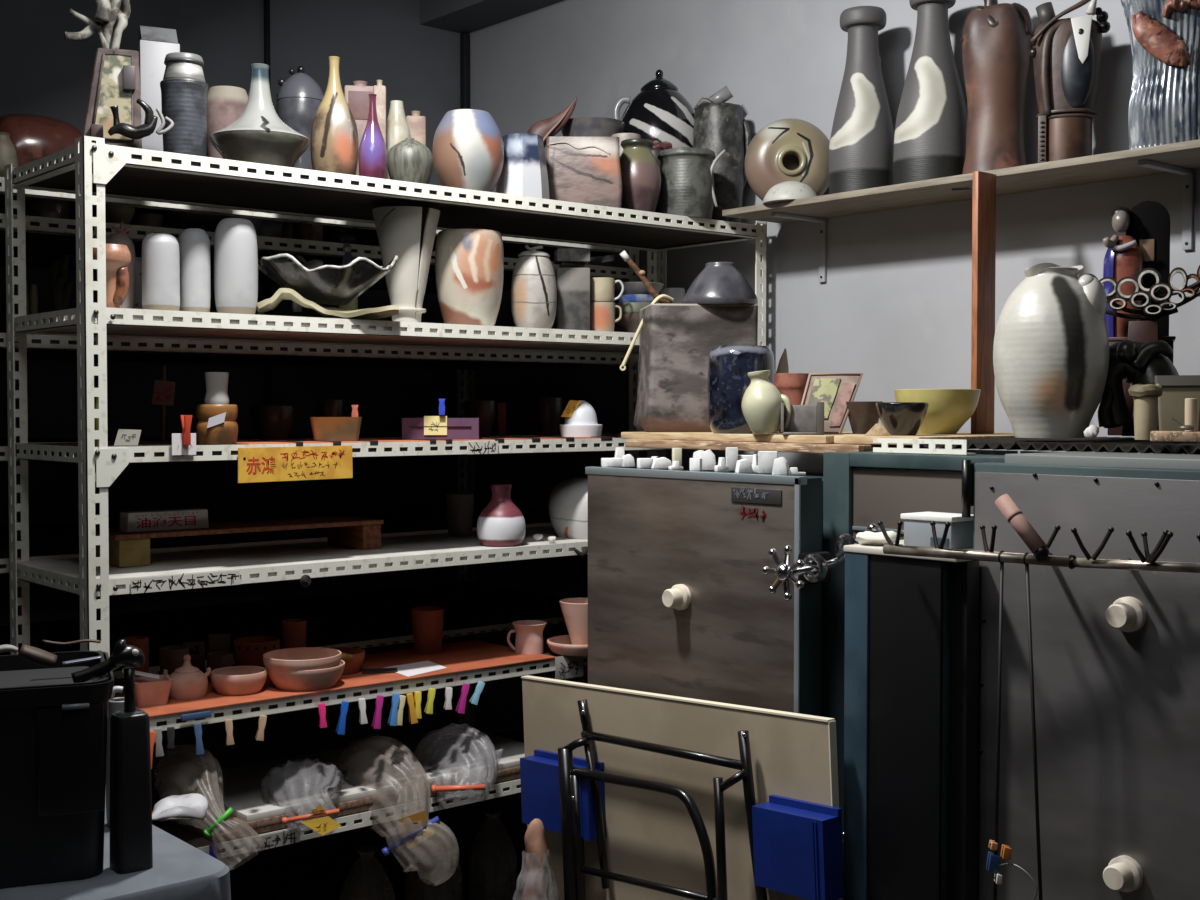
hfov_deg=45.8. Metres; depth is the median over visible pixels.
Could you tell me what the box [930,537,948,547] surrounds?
switch
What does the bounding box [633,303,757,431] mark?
vessel
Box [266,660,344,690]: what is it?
bowl
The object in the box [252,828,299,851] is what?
label
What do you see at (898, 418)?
bowl
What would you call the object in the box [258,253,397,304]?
bowl
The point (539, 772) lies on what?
box
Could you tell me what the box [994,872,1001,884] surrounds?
clip
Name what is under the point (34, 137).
storage jar
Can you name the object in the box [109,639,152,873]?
pump bottle
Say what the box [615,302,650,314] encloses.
bowl
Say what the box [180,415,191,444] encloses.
peg
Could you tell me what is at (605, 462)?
prop
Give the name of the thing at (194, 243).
jar
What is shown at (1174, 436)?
board
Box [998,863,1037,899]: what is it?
wire loop
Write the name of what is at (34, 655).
tool
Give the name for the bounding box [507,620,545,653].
mug
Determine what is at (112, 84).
picture frame
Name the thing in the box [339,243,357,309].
figurine
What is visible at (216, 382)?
cup
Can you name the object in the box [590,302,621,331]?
mug
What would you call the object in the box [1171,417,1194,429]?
tool
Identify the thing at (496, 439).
strap
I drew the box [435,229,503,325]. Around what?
vase
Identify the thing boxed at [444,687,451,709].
peg
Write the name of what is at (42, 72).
wall
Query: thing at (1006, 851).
clip
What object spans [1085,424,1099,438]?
crumb
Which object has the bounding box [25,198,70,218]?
bowl
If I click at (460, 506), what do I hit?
cup
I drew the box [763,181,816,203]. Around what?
bowl
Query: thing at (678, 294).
cup
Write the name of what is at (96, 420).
bottle
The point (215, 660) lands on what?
cup
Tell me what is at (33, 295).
bottle
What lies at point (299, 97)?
lidded pot
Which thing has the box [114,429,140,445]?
name card
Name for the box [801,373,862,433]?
tile
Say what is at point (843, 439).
plank
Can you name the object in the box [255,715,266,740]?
peg
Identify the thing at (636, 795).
folding table
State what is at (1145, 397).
vase
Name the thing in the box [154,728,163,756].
peg
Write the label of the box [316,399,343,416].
bowl
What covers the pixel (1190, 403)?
cup
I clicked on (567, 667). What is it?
card
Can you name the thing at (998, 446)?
tray
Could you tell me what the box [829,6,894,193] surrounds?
vase
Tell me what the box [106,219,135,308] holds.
jar
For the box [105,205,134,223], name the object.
bowl
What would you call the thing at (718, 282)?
bowl
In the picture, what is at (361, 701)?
peg
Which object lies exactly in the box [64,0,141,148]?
vase
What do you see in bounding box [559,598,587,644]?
vase
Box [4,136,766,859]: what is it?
shelving rack
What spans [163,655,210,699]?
lidded pot
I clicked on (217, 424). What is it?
pot
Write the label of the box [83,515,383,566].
bench
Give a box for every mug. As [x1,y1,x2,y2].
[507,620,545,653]
[590,277,623,301]
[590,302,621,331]
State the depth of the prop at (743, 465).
3.07 m
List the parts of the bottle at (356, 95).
relief panel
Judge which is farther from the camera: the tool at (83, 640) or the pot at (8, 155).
the pot at (8, 155)
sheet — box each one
[113,640,554,716]
[196,436,614,443]
[384,661,446,676]
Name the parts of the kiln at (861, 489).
panel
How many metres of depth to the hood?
3.41 m
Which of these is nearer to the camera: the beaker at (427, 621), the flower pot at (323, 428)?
the flower pot at (323, 428)
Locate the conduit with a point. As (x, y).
(269, 396)
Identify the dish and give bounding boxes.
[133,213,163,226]
[135,675,172,706]
[331,647,364,674]
[561,117,624,136]
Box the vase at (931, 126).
[893,0,967,184]
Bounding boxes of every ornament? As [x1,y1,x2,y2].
[107,98,173,138]
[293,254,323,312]
[651,140,672,212]
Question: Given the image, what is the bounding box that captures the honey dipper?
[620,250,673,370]
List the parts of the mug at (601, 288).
handle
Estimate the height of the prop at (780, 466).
0.038 m
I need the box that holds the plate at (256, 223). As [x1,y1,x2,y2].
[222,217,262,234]
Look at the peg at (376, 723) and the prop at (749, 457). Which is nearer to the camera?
the prop at (749, 457)
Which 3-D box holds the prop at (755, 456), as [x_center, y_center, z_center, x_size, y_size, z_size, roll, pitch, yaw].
[0.339,0.029,3.089,0.026,0.040,0.016,1,2,29]
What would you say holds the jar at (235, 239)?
on the shelving rack at (93, 172)
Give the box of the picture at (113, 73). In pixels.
[95,55,131,139]
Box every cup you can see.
[204,372,228,403]
[206,651,232,680]
[446,493,473,535]
[464,400,495,436]
[533,397,562,435]
[612,133,640,155]
[659,288,684,302]
[1185,398,1196,430]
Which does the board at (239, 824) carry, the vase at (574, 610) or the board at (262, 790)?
the board at (262, 790)
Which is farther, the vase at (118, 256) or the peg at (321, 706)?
the peg at (321, 706)
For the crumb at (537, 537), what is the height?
0.018 m
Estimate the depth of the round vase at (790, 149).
4.14 m
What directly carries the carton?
on the shelving rack at (93, 172)
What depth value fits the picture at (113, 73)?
3.13 m
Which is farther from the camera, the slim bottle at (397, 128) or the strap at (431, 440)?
the slim bottle at (397, 128)
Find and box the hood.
[1033,18,1101,119]
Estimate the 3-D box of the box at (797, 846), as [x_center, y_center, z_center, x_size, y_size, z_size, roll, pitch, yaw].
[0.377,0.761,2.721,0.058,0.177,0.187,-1,2,-41]
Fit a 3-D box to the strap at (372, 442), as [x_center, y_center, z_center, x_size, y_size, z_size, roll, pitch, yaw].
[-0.628,-0.021,3.549,0.023,0.010,0.242,-1,2,-41]
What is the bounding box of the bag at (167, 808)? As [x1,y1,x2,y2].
[152,795,205,824]
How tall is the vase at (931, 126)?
0.524 m
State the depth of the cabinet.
2.61 m
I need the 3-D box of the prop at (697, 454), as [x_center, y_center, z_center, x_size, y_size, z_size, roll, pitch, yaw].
[0.234,0.021,3.333,0.035,0.042,0.020,1,2,32]
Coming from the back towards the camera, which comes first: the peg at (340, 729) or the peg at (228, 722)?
the peg at (340, 729)
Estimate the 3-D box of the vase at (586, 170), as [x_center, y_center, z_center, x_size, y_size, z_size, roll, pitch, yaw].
[-0.048,-0.776,4.013,0.222,0.199,0.112,0,2,-1]
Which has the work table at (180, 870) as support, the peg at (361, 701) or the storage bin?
the storage bin
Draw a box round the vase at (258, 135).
[209,63,309,167]
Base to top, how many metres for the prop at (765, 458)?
0.048 m
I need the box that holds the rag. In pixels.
[858,530,896,544]
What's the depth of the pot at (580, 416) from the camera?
3.98 m
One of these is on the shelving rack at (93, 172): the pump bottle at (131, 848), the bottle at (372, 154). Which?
the bottle at (372, 154)
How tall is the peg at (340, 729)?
0.078 m
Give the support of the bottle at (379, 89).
on the shelving rack at (93, 172)
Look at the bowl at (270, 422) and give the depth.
3.59 m
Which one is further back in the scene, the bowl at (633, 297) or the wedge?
the bowl at (633, 297)
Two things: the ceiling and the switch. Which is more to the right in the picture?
the switch
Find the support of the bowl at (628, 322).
on the shelving rack at (93, 172)
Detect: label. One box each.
[131,570,239,593]
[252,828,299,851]
[468,441,497,453]
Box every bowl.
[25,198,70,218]
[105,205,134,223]
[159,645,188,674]
[210,666,266,695]
[251,405,294,439]
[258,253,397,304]
[263,647,341,671]
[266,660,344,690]
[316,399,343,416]
[527,97,576,147]
[614,282,663,294]
[615,294,658,302]
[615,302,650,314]
[615,314,638,332]
[683,262,757,304]
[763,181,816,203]
[846,401,882,433]
[876,402,928,435]
[894,389,980,433]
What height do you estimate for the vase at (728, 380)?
0.214 m
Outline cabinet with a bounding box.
[843,540,978,899]
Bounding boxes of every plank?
[621,430,1006,443]
[625,439,928,452]
[834,432,1086,444]
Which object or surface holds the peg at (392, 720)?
attached to the shelving rack at (93, 172)
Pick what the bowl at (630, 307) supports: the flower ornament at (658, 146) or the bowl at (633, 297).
the bowl at (633, 297)
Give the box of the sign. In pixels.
[238,445,352,482]
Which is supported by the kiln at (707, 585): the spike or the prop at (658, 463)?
the prop at (658, 463)
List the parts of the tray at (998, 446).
perforated rail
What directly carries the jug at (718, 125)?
on the shelving rack at (93, 172)
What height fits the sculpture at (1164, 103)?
0.406 m
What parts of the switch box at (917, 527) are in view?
lid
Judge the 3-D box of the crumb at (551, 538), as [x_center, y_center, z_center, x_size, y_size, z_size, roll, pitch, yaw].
[-0.130,0.242,3.865,0.017,0.022,0.023,-1,2,-35]
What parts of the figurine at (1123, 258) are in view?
arm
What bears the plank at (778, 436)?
on the plank at (629, 443)
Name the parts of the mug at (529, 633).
handle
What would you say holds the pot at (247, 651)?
on the sheet at (468, 655)
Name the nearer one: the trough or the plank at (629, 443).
the trough
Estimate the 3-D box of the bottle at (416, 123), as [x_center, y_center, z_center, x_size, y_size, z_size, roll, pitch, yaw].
[-0.519,-0.815,4.004,0.056,0.277,0.045,0,2,-7]
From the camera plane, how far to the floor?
4.71 m
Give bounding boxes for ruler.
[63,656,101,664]
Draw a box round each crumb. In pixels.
[534,535,542,540]
[548,535,555,542]
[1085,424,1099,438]
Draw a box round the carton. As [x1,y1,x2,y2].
[136,26,179,150]
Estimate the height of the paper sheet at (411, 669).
0.002 m
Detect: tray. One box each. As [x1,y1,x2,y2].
[0,666,91,687]
[257,288,399,319]
[923,437,1171,454]
[1017,439,1199,454]
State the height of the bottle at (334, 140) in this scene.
0.306 m
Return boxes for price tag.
[172,433,195,454]
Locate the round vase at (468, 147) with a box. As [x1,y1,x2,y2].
[433,109,503,191]
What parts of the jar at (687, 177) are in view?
crescent handle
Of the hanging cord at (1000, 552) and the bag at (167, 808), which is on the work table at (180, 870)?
the bag at (167, 808)
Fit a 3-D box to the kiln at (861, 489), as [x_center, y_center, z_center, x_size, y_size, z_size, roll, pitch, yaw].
[0.925,0.707,3.131,0.802,1.409,0.449,-1,2,-41]
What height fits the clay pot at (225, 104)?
0.253 m
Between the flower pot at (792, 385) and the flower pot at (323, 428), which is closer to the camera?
the flower pot at (323, 428)
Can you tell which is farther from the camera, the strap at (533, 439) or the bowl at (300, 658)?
the strap at (533, 439)
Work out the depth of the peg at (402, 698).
3.50 m
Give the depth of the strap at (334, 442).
3.40 m
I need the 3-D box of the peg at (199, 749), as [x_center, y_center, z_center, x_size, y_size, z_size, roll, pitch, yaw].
[-0.892,0.641,3.158,0.021,0.068,0.025,-1,2,-21]
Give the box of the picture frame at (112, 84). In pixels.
[90,53,133,140]
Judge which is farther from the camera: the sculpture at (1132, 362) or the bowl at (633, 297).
the bowl at (633, 297)
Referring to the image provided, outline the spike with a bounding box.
[776,347,788,430]
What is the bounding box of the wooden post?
[971,171,995,433]
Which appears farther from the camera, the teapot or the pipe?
the pipe
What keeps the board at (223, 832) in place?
on the shelving rack at (93, 172)
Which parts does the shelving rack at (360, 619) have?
upright post, upright post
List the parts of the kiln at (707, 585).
door panel, name plate, door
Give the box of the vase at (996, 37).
[961,0,1031,173]
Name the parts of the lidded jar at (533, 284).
lid, lid knob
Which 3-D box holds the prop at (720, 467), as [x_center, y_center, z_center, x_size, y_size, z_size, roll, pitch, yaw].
[0.269,0.032,3.139,0.030,0.031,0.016,-1,2,-20]
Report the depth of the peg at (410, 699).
3.52 m
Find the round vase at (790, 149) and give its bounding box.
[744,118,829,200]
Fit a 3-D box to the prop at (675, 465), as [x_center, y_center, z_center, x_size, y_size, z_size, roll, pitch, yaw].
[0.173,0.035,3.236,0.031,0.020,0.016,-1,2,-21]
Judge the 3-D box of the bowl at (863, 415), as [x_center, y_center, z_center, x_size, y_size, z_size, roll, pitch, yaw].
[0.637,-0.078,3.429,0.090,0.078,0.090,0,2,11]
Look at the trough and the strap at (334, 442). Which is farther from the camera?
the strap at (334, 442)
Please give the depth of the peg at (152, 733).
3.08 m
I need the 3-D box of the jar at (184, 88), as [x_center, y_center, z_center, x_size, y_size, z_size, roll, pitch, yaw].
[-0.946,-0.775,3.235,0.106,0.241,0.106,-1,2,-39]
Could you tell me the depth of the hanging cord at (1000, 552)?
2.44 m
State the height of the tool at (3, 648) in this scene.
0.017 m
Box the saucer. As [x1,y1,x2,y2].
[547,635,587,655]
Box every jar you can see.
[0,113,82,166]
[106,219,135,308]
[142,233,179,310]
[160,52,208,156]
[179,228,210,311]
[214,218,257,313]
[511,245,556,328]
[549,477,587,538]
[657,147,725,218]
[993,263,1108,437]
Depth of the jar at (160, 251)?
3.18 m
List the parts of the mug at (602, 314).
handle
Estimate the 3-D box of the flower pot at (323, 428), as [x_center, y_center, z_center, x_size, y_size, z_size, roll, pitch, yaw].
[-0.649,-0.052,3.491,0.126,0.058,0.072,0,2,-11]
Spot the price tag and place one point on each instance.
(178, 448)
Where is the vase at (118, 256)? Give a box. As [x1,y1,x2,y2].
[93,244,130,307]
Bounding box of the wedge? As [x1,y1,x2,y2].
[864,424,890,435]
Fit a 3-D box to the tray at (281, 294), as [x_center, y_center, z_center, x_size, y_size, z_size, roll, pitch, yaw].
[-0.660,-0.351,3.454,0.342,0.071,0.136,0,2,-11]
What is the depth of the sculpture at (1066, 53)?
3.42 m
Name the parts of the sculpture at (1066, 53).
white blade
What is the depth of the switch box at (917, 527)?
2.65 m
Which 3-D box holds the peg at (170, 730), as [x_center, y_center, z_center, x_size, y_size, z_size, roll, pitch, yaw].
[-0.942,0.631,3.116,0.017,0.044,0.018,-1,2,-21]
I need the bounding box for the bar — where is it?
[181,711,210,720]
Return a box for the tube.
[995,494,1049,558]
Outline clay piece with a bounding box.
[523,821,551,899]
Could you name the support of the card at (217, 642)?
on the sheet at (468, 655)
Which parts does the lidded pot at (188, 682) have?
lid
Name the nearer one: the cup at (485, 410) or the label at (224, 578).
the label at (224, 578)
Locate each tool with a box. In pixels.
[0,644,17,652]
[18,644,56,667]
[42,639,100,644]
[362,668,397,673]
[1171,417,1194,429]
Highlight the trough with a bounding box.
[1155,375,1199,431]
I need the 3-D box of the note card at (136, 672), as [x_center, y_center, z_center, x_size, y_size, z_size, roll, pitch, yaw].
[-1.037,0.505,3.206,0.080,0.021,0.044,-1,2,-18]
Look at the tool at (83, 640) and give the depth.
2.27 m
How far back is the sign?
3.31 m
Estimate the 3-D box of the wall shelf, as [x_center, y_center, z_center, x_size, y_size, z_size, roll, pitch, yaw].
[1.170,-0.586,3.474,0.272,0.208,2.164,-1,2,-41]
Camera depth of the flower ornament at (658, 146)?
4.28 m
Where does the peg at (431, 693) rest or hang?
attached to the shelving rack at (93, 172)
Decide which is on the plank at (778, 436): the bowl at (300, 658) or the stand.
the stand
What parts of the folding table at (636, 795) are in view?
leg, leg, leg, leg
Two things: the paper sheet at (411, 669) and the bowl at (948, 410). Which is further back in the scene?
the paper sheet at (411, 669)
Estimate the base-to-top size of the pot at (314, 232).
0.063 m
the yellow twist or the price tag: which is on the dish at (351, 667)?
the yellow twist
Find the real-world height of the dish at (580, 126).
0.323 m
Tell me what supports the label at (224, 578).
attached to the shelving rack at (93, 172)
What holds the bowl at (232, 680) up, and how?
on the sheet at (468, 655)
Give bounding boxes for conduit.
[264,0,272,493]
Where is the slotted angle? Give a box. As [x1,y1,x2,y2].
[873,438,975,454]
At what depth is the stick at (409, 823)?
3.46 m
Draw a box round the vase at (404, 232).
[372,206,439,321]
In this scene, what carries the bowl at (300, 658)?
on the bowl at (320, 679)
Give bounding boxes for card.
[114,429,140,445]
[122,668,158,678]
[152,366,174,441]
[183,641,204,672]
[209,633,230,652]
[555,655,583,679]
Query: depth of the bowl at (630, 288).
4.12 m
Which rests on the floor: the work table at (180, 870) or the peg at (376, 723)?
the work table at (180, 870)
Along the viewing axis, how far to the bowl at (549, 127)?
4.28 m
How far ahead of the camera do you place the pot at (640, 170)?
4.06 m
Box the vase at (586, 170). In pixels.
[546,137,622,207]
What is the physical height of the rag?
0.030 m
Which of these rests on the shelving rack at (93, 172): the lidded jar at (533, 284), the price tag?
the lidded jar at (533, 284)
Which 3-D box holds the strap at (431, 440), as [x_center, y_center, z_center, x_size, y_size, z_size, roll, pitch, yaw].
[-0.498,-0.024,3.661,0.018,0.010,0.242,-1,2,-41]
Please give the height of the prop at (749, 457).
0.035 m
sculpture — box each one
[1029,0,1109,162]
[1083,265,1199,435]
[1098,340,1178,427]
[1121,0,1199,148]
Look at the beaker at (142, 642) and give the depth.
3.35 m
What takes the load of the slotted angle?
on the kiln at (861, 489)
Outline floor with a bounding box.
[220,796,526,899]
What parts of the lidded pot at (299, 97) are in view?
knob, lid, knob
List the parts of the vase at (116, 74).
relief door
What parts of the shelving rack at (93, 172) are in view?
upright post, upright post, gusset plate, gusset plate, upright post, upright post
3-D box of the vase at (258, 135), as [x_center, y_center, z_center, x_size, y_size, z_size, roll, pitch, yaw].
[-0.815,-0.790,3.406,0.235,0.262,0.235,1,2,27]
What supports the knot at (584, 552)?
attached to the shelving rack at (93, 172)
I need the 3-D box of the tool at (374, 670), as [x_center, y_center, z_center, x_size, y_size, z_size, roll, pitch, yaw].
[-0.561,0.562,3.618,0.090,0.004,0.050,0,2,-11]
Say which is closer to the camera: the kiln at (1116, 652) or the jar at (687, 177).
the kiln at (1116, 652)
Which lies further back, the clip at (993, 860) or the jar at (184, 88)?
the jar at (184, 88)
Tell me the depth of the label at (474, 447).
3.67 m
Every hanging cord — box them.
[993,551,1003,899]
[1023,552,1042,899]
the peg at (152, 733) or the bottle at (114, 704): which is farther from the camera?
the peg at (152, 733)
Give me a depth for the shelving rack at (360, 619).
4.35 m
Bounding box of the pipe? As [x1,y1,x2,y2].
[460,33,470,726]
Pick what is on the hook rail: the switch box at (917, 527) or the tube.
the tube
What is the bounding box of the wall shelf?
[722,139,1199,281]
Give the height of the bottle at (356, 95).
0.329 m
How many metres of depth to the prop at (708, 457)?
3.20 m
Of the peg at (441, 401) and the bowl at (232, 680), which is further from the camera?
the peg at (441, 401)
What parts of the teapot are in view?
handle, lid, lid knob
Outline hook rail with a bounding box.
[878,521,1199,572]
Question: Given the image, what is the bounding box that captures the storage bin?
[0,651,113,888]
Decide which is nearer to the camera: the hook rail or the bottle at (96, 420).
the hook rail
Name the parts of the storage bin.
panel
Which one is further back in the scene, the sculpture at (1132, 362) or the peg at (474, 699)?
the peg at (474, 699)
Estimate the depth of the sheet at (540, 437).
3.56 m
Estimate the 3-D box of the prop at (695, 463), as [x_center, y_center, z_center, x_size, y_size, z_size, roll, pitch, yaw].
[0.214,0.033,3.173,0.027,0.029,0.013,1,2,31]
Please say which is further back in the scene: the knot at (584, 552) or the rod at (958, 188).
the knot at (584, 552)
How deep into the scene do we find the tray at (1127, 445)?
2.76 m
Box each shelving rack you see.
[0,177,638,728]
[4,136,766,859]
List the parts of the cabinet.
post, panel, plate, filler panel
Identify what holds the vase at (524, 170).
on the shelving rack at (93, 172)
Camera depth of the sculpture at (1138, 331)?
3.09 m
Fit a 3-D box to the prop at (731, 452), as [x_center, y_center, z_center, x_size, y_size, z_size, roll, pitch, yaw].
[0.294,0.021,3.171,0.027,0.053,0.013,0,2,-3]
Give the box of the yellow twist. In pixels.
[341,652,352,660]
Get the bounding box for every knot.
[300,575,310,586]
[574,548,587,556]
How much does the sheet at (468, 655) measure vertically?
0.004 m
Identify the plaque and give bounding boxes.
[1126,201,1169,335]
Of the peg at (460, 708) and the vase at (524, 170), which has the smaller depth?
the peg at (460, 708)
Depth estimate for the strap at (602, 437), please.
3.95 m
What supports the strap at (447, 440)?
on the sheet at (540, 437)
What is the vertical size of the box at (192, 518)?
0.045 m
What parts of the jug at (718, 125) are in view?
handle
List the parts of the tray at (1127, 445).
perforated rail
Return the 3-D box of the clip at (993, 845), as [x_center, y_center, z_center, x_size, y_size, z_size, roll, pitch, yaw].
[0.677,0.680,2.445,0.013,0.014,0.017,0,2,-1]
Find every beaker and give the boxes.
[123,636,148,687]
[411,606,443,653]
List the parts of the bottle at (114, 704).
handle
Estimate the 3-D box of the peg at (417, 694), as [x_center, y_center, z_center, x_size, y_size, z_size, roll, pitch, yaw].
[-0.455,0.634,3.536,0.018,0.066,0.024,-1,2,-21]
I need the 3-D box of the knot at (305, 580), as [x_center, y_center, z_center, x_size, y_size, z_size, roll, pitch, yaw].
[-0.689,0.307,3.330,0.030,0.029,0.016,-1,2,-41]
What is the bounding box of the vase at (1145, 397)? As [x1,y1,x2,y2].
[1128,384,1162,439]
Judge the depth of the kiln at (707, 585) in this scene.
3.10 m
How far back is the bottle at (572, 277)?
3.96 m
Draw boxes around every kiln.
[585,466,877,849]
[822,451,1004,866]
[961,452,1199,899]
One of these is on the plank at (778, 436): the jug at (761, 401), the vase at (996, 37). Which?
the jug at (761, 401)
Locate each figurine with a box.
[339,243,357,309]
[1103,207,1143,336]
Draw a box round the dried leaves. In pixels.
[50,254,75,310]
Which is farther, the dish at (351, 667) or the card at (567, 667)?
the card at (567, 667)
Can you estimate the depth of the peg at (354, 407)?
3.50 m
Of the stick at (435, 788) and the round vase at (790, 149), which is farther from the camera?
the round vase at (790, 149)
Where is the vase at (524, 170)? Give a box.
[496,133,549,198]
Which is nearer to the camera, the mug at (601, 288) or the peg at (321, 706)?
the peg at (321, 706)
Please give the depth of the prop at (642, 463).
3.31 m
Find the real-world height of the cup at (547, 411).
0.115 m
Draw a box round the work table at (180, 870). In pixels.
[0,809,230,899]
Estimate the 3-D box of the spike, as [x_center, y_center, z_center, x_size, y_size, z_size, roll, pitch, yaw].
[0.496,-0.167,3.900,0.046,0.229,0.022,0,2,7]
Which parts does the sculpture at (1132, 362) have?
arm, arm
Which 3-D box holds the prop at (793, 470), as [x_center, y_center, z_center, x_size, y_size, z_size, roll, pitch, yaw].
[0.407,0.044,2.980,0.050,0.016,0.016,0,2,5]
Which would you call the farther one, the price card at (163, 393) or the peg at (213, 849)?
the price card at (163, 393)
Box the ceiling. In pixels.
[420,0,563,32]
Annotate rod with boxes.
[71,659,121,682]
[952,187,972,190]
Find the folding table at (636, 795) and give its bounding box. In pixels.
[520,675,844,899]
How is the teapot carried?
on the shelving rack at (93, 172)
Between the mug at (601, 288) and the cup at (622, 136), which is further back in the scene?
the cup at (622, 136)
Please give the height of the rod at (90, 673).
0.050 m
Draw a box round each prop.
[601,458,622,466]
[614,447,624,457]
[622,454,634,466]
[637,458,652,468]
[651,457,671,468]
[668,461,682,469]
[672,448,681,466]
[690,458,701,470]
[693,450,703,457]
[701,449,715,469]
[714,457,728,471]
[726,447,737,470]
[735,459,752,472]
[738,455,752,462]
[752,454,757,472]
[758,451,777,473]
[772,457,788,474]
[788,467,805,474]
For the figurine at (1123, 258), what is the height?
0.302 m
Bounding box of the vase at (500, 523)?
[477,484,525,546]
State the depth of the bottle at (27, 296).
3.57 m
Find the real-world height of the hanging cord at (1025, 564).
0.636 m
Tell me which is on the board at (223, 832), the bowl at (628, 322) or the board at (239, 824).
the board at (239, 824)
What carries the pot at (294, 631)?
on the sheet at (468, 655)
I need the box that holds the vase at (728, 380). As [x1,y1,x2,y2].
[707,345,774,433]
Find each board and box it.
[152,772,519,842]
[168,726,524,821]
[168,766,519,830]
[1150,431,1199,441]
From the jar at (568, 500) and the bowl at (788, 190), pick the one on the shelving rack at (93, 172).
the jar at (568, 500)
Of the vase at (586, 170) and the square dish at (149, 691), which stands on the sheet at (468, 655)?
the square dish at (149, 691)
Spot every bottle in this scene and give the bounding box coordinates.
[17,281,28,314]
[29,284,37,314]
[94,397,98,445]
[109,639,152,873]
[310,56,358,174]
[344,81,372,175]
[358,94,386,178]
[373,80,386,178]
[386,100,410,178]
[406,111,425,145]
[554,248,589,330]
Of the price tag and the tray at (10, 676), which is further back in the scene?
the price tag
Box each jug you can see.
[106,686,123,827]
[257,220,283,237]
[692,86,750,222]
[741,370,791,433]
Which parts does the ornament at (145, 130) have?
knob, loop handle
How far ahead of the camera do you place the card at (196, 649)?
3.54 m
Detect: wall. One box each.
[0,0,461,794]
[468,0,1199,800]
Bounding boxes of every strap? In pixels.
[248,440,302,445]
[290,440,340,444]
[358,440,377,444]
[379,438,435,443]
[399,438,451,442]
[479,438,503,441]
[486,437,539,441]
[512,436,573,440]
[557,435,611,439]
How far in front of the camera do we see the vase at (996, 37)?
3.58 m
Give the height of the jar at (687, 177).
0.202 m
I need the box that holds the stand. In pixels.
[781,402,823,434]
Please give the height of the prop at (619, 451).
0.044 m
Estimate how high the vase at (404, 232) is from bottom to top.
0.295 m
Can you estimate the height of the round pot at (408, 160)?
0.128 m
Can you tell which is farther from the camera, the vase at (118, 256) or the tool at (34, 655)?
the vase at (118, 256)
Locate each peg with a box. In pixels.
[150,731,155,768]
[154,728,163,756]
[167,727,174,748]
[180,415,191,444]
[194,723,203,754]
[209,844,217,858]
[225,719,233,744]
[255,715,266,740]
[318,703,326,727]
[336,701,348,734]
[351,405,357,416]
[358,698,367,723]
[372,695,383,728]
[388,693,399,725]
[397,695,405,725]
[406,693,417,723]
[414,691,421,718]
[424,688,435,713]
[439,399,444,414]
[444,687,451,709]
[455,683,469,713]
[469,681,484,704]
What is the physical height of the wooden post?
0.636 m
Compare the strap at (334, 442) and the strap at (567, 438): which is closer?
the strap at (334, 442)
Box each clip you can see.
[986,851,999,872]
[988,840,997,849]
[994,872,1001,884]
[1000,844,1011,859]
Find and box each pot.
[0,132,17,176]
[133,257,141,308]
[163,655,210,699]
[196,404,237,443]
[206,86,247,158]
[233,636,279,676]
[276,66,323,169]
[282,619,306,648]
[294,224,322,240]
[310,417,361,440]
[387,138,433,183]
[559,400,602,436]
[620,139,660,211]
[775,373,808,431]
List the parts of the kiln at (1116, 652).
door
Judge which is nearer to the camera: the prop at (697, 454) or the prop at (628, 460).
the prop at (697, 454)
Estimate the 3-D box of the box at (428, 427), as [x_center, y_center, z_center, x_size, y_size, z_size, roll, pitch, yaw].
[-0.417,-0.059,3.719,0.198,0.060,0.105,0,2,-6]
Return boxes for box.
[119,508,208,531]
[402,416,478,438]
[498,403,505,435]
[520,749,605,840]
[752,794,844,899]
[901,512,973,548]
[1107,336,1175,434]
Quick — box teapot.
[612,69,694,147]
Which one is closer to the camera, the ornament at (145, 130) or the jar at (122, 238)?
the ornament at (145, 130)
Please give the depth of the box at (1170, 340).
3.20 m
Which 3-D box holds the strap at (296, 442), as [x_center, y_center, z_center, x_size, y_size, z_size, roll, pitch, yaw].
[-0.782,-0.017,3.417,0.018,0.010,0.242,-1,2,-41]
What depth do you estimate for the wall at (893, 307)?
4.33 m
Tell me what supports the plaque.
on the box at (1170, 340)

